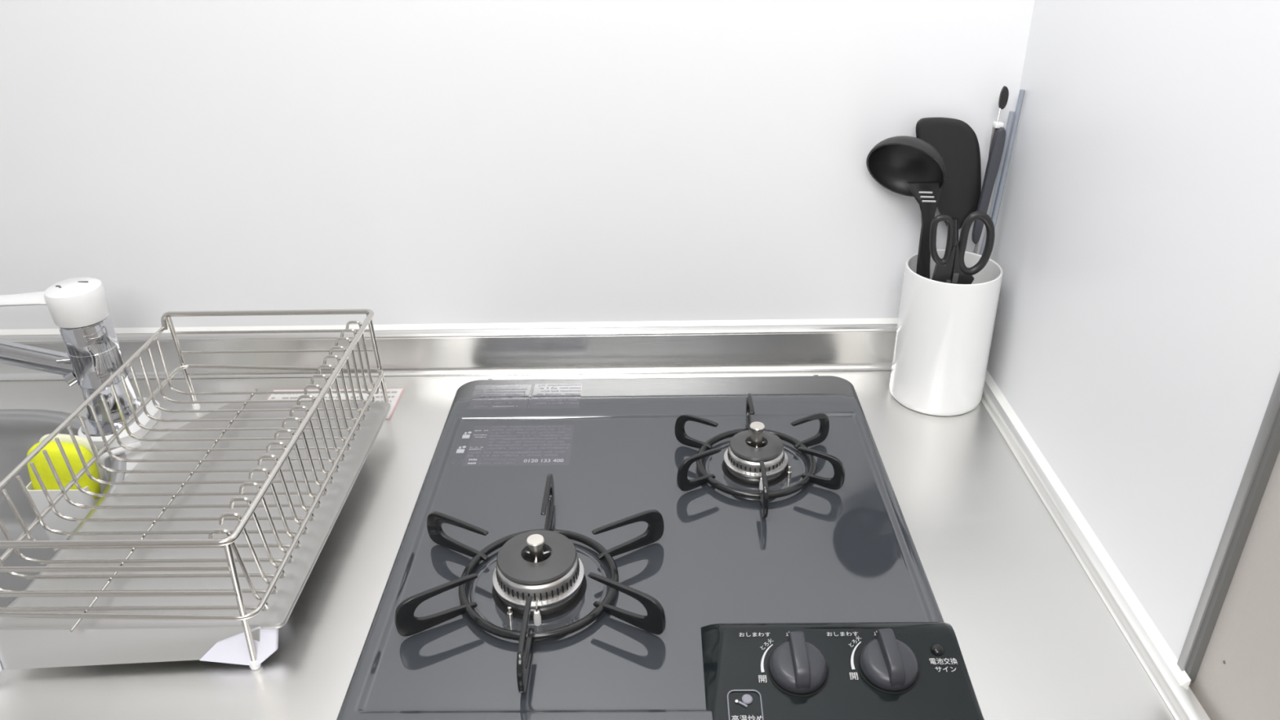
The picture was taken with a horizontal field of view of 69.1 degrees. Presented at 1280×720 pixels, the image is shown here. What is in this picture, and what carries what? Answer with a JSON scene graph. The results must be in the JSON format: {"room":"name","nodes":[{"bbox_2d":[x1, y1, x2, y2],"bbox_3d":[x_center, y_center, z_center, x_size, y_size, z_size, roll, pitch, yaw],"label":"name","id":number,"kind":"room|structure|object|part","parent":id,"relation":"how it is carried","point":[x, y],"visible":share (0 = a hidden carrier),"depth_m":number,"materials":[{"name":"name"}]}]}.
{"room":"kitchen","nodes":[
{"label":"kitchen","id":0,"kind":"room"},
{"bbox_2d":[0,0,1035,329],"bbox_3d":[-0.726,-0.326,0.957,2.321,2.450,0.050,-1,28,1],"label":"wall","id":1,"kind":"structure","parent":0,"point":[404,162],"depth_m":0.98,"materials":[{"name":"white paint"}]},
{"bbox_2d":[0,317,897,335],"bbox_3d":[-0.595,-0.034,1.081,1.971,0.005,0.005,-1,28,1],"label":"trim","id":2,"kind":"structure","parent":1,"relation":"attached to","point":[834,321],"depth_m":1.07,"materials":[{"name":"white"}]},
{"bbox_2d":[0,324,1210,719],"bbox_3d":[-0.598,0.159,0.827,1.970,0.096,0.634,-1,28,1],"label":"countertop","id":3,"kind":"structure","parent":1,"relation":"attached to","point":[1043,630],"depth_m":0.84,"materials":[{"name":"silver metal"}]},
{"bbox_2d":[0,408,125,621],"bbox_3d":[-0.757,0.221,0.905,0.514,0.167,0.394,-1,28,1],"label":"sink","id":4,"kind":"object","parent":3,"relation":"in","point":[20,429],"visible":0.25,"depth_m":1.03,"materials":[{"name":"grey metal"}]},
{"bbox_2d":[26,440,141,552],"bbox_3d":[-0.559,0.144,0.956,0.085,0.101,0.074,-1,28,1],"label":"sponge holder","id":5,"kind":"object","parent":4,"relation":"hanging from","point":[63,507],"visible":0.36,"depth_m":0.92,"materials":[{"name":"white plastic"}]},
{"bbox_2d":[26,433,103,499],"bbox_3d":[-0.567,0.110,0.917,0.064,0.076,0.029,-1,28,1],"label":"sponge","id":6,"kind":"object","parent":5,"relation":"in","point":[39,460],"visible":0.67,"depth_m":0.90,"materials":[{"name":"yellow"}]},
{"bbox_2d":[0,276,161,449],"bbox_3d":[-0.667,0.002,0.964,0.284,0.164,0.088,-1,28,1],"label":"faucet","id":7,"kind":"object","parent":3,"relation":"on","point":[80,308],"visible":0.91,"depth_m":0.96,"materials":[{"name":"silver metal"}]},
{"bbox_3d":[-0.652,-0.060,0.941,0.146,0.014,0.036,-1,28,1],"label":"lever","id":8,"kind":"part","parent":7,"relation":"part of","materials":[{"name":"white plastic"}]},
{"bbox_3d":[-0.695,-0.008,0.959,0.231,0.076,0.032,-4,28,-6],"label":"spout","id":9,"kind":"part","parent":7,"relation":"part of","materials":[{"name":"silver metal"}]},
{"bbox_3d":[-0.563,0.061,0.994,0.052,0.002,0.075,-1,28,1],"label":"plate","id":10,"kind":"part","parent":7,"relation":"part of","materials":[{"name":"silver metal"}]},
{"bbox_3d":[-0.558,0.067,0.998,0.068,0.012,0.088,-1,28,1],"label":"plate","id":11,"kind":"part","parent":7,"relation":"part of","materials":[{"name":"white plastic"}]},
{"bbox_2d":[0,402,391,674],"bbox_3d":[-0.380,0.141,0.835,0.235,0.030,0.356,-1,28,1],"label":"drip tray","id":12,"kind":"object","parent":3,"relation":"on","point":[24,642],"visible":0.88,"depth_m":0.76,"materials":[{"name":"silver metal"}]},
{"bbox_2d":[0,308,391,670],"bbox_3d":[-0.389,0.088,0.835,0.228,0.124,0.384,-1,28,1],"label":"dish rack","id":13,"kind":"object","parent":12,"relation":"on","point":[228,543],"visible":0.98,"depth_m":0.79,"materials":[{"name":"silver metal"}]},
{"bbox_3d":[-0.501,0.053,0.814,0.004,0.005,0.366,-1,28,1],"label":"rail","id":14,"kind":"part","parent":13,"relation":"part of","materials":[{"name":"silver metal"}]},
{"bbox_3d":[-0.394,0.147,0.652,0.213,0.005,0.004,-1,28,1],"label":"rail","id":15,"kind":"part","parent":13,"relation":"part of","materials":[{"name":"silver metal"}]},
{"bbox_3d":[-0.393,0.167,0.663,0.213,0.005,0.004,-1,28,1],"label":"rail","id":16,"kind":"part","parent":13,"relation":"part of","materials":[{"name":"silver metal"}]},
{"bbox_3d":[-0.492,0.003,0.999,0.005,0.115,0.013,-10,29,-15],"label":"leg","id":17,"kind":"part","parent":13,"relation":"part of","materials":[{"name":"silver metal"}]},
{"bbox_3d":[-0.390,0.045,0.809,0.226,0.019,0.377,-1,28,1],"label":"rail","id":18,"kind":"part","parent":13,"relation":"part of","materials":[{"name":"silver metal"}]},
{"bbox_3d":[-0.387,0.097,0.836,0.225,0.012,0.376,-1,28,1],"label":"rail","id":19,"kind":"part","parent":13,"relation":"part of","materials":[{"name":"silver metal"}]},
{"bbox_3d":[-0.287,0.176,0.669,0.009,0.115,0.005,-10,29,-15],"label":"leg","id":20,"kind":"part","parent":13,"relation":"part of","materials":[{"name":"silver metal"}]},
{"bbox_3d":[-0.386,-0.030,0.979,0.208,0.003,0.003,-1,28,1],"label":"rail","id":21,"kind":"part","parent":13,"relation":"part of","materials":[{"name":"silver metal"}]},
{"bbox_3d":[-0.386,-0.009,0.990,0.208,0.003,0.003,-1,28,1],"label":"rail","id":22,"kind":"part","parent":13,"relation":"part of","materials":[{"name":"silver metal"}]},
{"bbox_3d":[-0.385,0.014,1.003,0.208,0.003,0.003,-1,28,1],"label":"rail","id":23,"kind":"part","parent":13,"relation":"part of","materials":[{"name":"silver metal"}]},
{"bbox_3d":[-0.281,0.000,0.995,0.005,0.115,0.011,3,29,9],"label":"leg","id":24,"kind":"part","parent":13,"relation":"part of","materials":[{"name":"silver metal"}]},
{"bbox_2d":[266,387,404,419],"bbox_3d":[-0.346,0.049,1.036,0.152,0.001,0.068,-1,28,1],"label":"sticker","id":25,"kind":"object","parent":3,"relation":"on","point":[394,394],"visible":0.24,"depth_m":1.05,"materials":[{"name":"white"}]},
{"bbox_2d":[336,374,984,719],"bbox_3d":[0.014,0.122,0.829,0.448,0.053,0.514,-1,28,1],"label":"gas stove","id":26,"kind":"object","parent":3,"relation":"on","point":[824,606],"visible":0.96,"depth_m":0.77,"materials":[{"name":"grey glass"}]},
{"bbox_2d":[395,473,666,693],"bbox_3d":[-0.083,0.169,0.753,0.206,0.035,0.236,-1,28,1],"label":"support","id":27,"kind":"object","parent":26,"relation":"on","point":[406,624],"visible":0.94,"depth_m":0.72,"materials":[{"name":"black metal"}]},
{"bbox_3d":[-0.156,0.190,0.718,0.068,0.035,0.004,-16,32,-25],"label":"arm","id":28,"kind":"part","parent":27,"relation":"part of","materials":[{"name":"black metal"}]},
{"bbox_3d":[-0.155,0.150,0.792,0.068,0.035,0.004,15,32,27],"label":"arm","id":29,"kind":"part","parent":27,"relation":"part of","materials":[{"name":"black metal"}]},
{"bbox_3d":[-0.084,0.209,0.679,0.004,0.035,0.068,-1,28,1],"label":"arm","id":30,"kind":"part","parent":27,"relation":"part of","materials":[{"name":"black metal"}]},
{"bbox_3d":[-0.082,0.129,0.827,0.004,0.035,0.068,-1,28,1],"label":"arm","id":31,"kind":"part","parent":27,"relation":"part of","materials":[{"name":"metal"}]},
{"bbox_3d":[-0.010,0.188,0.715,0.068,0.035,0.004,15,32,27],"label":"arm","id":32,"kind":"part","parent":27,"relation":"part of","materials":[{"name":"black metal"}]},
{"bbox_3d":[-0.009,0.148,0.789,0.068,0.035,0.004,-16,32,-25],"label":"arm","id":33,"kind":"part","parent":27,"relation":"part of","materials":[{"name":"black metal"}]},
{"bbox_3d":[-0.083,0.173,0.755,0.074,0.030,0.074,-1,28,1],"label":"burner","id":34,"kind":"part","parent":26,"relation":"part of","materials":[{"name":"silver metal"}]},
{"bbox_3d":[0.073,0.241,0.643,0.024,0.005,0.028,-1,28,1],"label":"symbol frame","id":35,"kind":"part","parent":26,"relation":"part of","materials":[{"name":"grey plastic"}]},
{"bbox_3d":[0.112,0.094,0.900,0.062,0.024,0.062,-1,28,1],"label":"burner","id":36,"kind":"part","parent":26,"relation":"part of","materials":[{"name":"silver metal"}]},
{"bbox_2d":[675,393,844,517],"bbox_3d":[0.112,0.087,0.896,0.155,0.036,0.178,-1,28,1],"label":"support","id":37,"kind":"object","parent":26,"relation":"on","point":[684,484],"visible":0.93,"depth_m":0.87,"materials":[{"name":"black metal"}]},
{"bbox_3d":[0.056,0.072,0.926,0.047,0.036,0.004,15,32,27],"label":"arm","id":38,"kind":"part","parent":37,"relation":"part of","materials":[{"name":"black metal"}]},
{"bbox_3d":[0.055,0.103,0.869,0.047,0.036,0.004,-16,32,-25],"label":"arm","id":39,"kind":"part","parent":37,"relation":"part of","materials":[{"name":"black metal"}]},
{"bbox_3d":[0.113,0.056,0.954,0.004,0.036,0.047,-1,28,1],"label":"arm","id":40,"kind":"part","parent":37,"relation":"part of","materials":[{"name":"black metal"}]},
{"bbox_3d":[0.112,0.118,0.839,0.004,0.036,0.047,-1,28,1],"label":"arm","id":41,"kind":"part","parent":37,"relation":"part of","materials":[{"name":"metal"}]},
{"bbox_3d":[0.169,0.071,0.924,0.047,0.036,0.004,-16,32,-25],"label":"arm","id":42,"kind":"part","parent":37,"relation":"part of","materials":[{"name":"black metal"}]},
{"bbox_3d":[0.168,0.102,0.867,0.047,0.036,0.004,15,32,27],"label":"arm","id":43,"kind":"part","parent":37,"relation":"part of","materials":[{"name":"black metal"}]},
{"bbox_3d":[0.113,0.218,0.664,0.041,0.016,0.041,-1,28,1],"label":"knob","id":44,"kind":"part","parent":26,"relation":"part of","materials":[{"name":"grey plastic"}]},
{"bbox_3d":[0.141,0.227,0.663,0.190,0.015,0.115,-1,28,1],"label":"control panel","id":45,"kind":"part","parent":26,"relation":"part of","materials":[{"name":"black plastic"}]},
{"bbox_3d":[0.178,0.216,0.665,0.041,0.016,0.041,-1,28,1],"label":"knob","id":46,"kind":"part","parent":26,"relation":"part of","materials":[{"name":"grey plastic"}]},
{"bbox_2d":[889,249,1002,416],"bbox_3d":[0.325,-0.029,0.993,0.099,0.153,0.099,-1,28,1],"label":"utensil holder","id":47,"kind":"object","parent":3,"relation":"on","point":[944,331],"visible":0.91,"depth_m":0.96,"materials":[{"name":"white ceramic"}]},
{"bbox_2d":[866,135,946,279],"bbox_3d":[0.272,-0.106,0.989,0.077,0.271,0.064,-1,28,1],"label":"ladle","id":48,"kind":"object","parent":47,"relation":"in","point":[906,166],"visible":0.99,"depth_m":0.96,"materials":[{"name":"black plastic"}]},
{"bbox_2d":[866,135,946,196],"bbox_3d":[0.269,-0.195,0.942,0.075,0.070,0.064,-1,28,1],"label":"bowl","id":49,"kind":"object","parent":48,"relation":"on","point":[906,166],"depth_m":0.96,"materials":[{"name":"black plastic"}]},
{"bbox_3d":[0.291,-0.080,0.989,0.040,0.224,0.017,-1,28,1],"label":"handle","id":50,"kind":"part","parent":48,"relation":"part of","materials":[{"name":"black plastic"}]},
{"bbox_2d":[915,117,981,279],"bbox_3d":[0.321,-0.114,0.992,0.076,0.281,0.039,-1,28,1],"label":"spatula","id":51,"kind":"object","parent":47,"relation":"in","point":[957,142],"visible":0.8,"depth_m":0.96,"materials":[{"name":"black plastic"}]},
{"bbox_3d":[0.320,-0.192,0.967,0.076,0.120,0.008,-1,28,1],"label":"blade","id":52,"kind":"part","parent":51,"relation":"part of","materials":[{"name":"black plastic"}]},
{"bbox_3d":[0.336,-0.068,1.016,0.009,0.175,0.039,3,29,8],"label":"handle","id":53,"kind":"part","parent":51,"relation":"part of","materials":[{"name":"black plastic"}]},
{"bbox_2d":[929,211,995,284],"bbox_3d":[0.318,-0.058,0.954,0.065,0.202,0.026,-1,28,1],"label":"scissors","id":54,"kind":"object","parent":47,"relation":"in","point":[952,265],"visible":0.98,"depth_m":0.92,"materials":[{"name":"black plastic"}]},
{"bbox_3d":[0.296,-0.118,0.912,0.024,0.053,0.006,-1,28,1],"label":"handle","id":55,"kind":"part","parent":54,"relation":"part of","materials":[{"name":"black plastic"}]},
{"bbox_3d":[0.317,-0.030,0.967,0.006,0.139,0.020,-1,28,1],"label":"steel blade","id":56,"kind":"part","parent":54,"relation":"part of","materials":[{"name":"silver metal"}]},
{"bbox_3d":[0.331,-0.115,0.916,0.035,0.067,0.008,-1,28,1],"label":"handle","id":57,"kind":"part","parent":54,"relation":"part of","materials":[{"name":"black plastic"}]},
{"bbox_2d":[971,85,1008,254],"bbox_3d":[0.359,-0.131,0.984,0.019,0.309,0.016,-1,28,1],"label":"tongs","id":58,"kind":"object","parent":47,"relation":"in","point":[997,136],"visible":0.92,"depth_m":0.94,"materials":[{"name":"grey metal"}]},
{"bbox_3d":[0.359,-0.116,0.992,0.019,0.274,0.008,-1,28,1],"label":"steel arm","id":59,"kind":"part","parent":58,"relation":"part of","materials":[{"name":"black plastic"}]},
{"bbox_3d":[0.358,-0.244,0.926,0.001,0.014,0.006,15,32,27],"label":"pull rod","id":60,"kind":"part","parent":58,"relation":"part of","materials":[{"name":"silver metal"}]},
{"bbox_2d":[979,111,1014,255],"bbox_3d":[0.366,-0.120,0.994,0.024,0.287,0.009,-19,33,-30],"label":"chopstick","id":61,"kind":"object","parent":47,"relation":"in","point":[1011,113],"visible":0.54,"depth_m":0.95,"materials":[{"name":"grey plastic"}]},
{"bbox_2d":[991,88,1025,229],"bbox_3d":[0.369,-0.126,0.984,0.008,0.308,0.049,20,35,34],"label":"chopstick","id":62,"kind":"object","parent":47,"relation":"in","point":[1019,105],"visible":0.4,"depth_m":0.95,"materials":[{"name":"grey plastic"}]},
{"bbox_2d":[986,0,1279,719],"bbox_3d":[0.399,0.328,-0.303,0.060,2.450,2.764,-1,28,1],"label":"wall","id":63,"kind":"structure","parent":0,"point":[1135,342],"depth_m":0.69,"materials":[{"name":"white paint"}]},
{"bbox_2d":[985,370,1191,685],"bbox_3d":[0.386,0.109,0.869,0.006,0.005,0.494,-1,28,1],"label":"trim","id":64,"kind":"structure","parent":63,"relation":"attached to","point":[1146,622],"depth_m":0.78,"materials":[{"name":"white plastic"}]},
{"bbox_2d":[1177,371,1279,671],"bbox_3d":[0.373,-0.477,0.287,0.008,1.590,0.008,-1,28,1],"label":"trim","id":65,"kind":"structure","parent":63,"relation":"attached to","point":[1270,415],"depth_m":0.60,"materials":[{"name":"grey metal"}]},
{"bbox_2d":[1185,407,1279,681],"bbox_3d":[0.374,-0.474,0.281,0.005,1.590,0.005,-1,28,1],"label":"trim","id":66,"kind":"structure","parent":63,"relation":"attached to","point":[1272,449],"depth_m":0.60,"materials":[{"name":"grey metal"}]}
]}

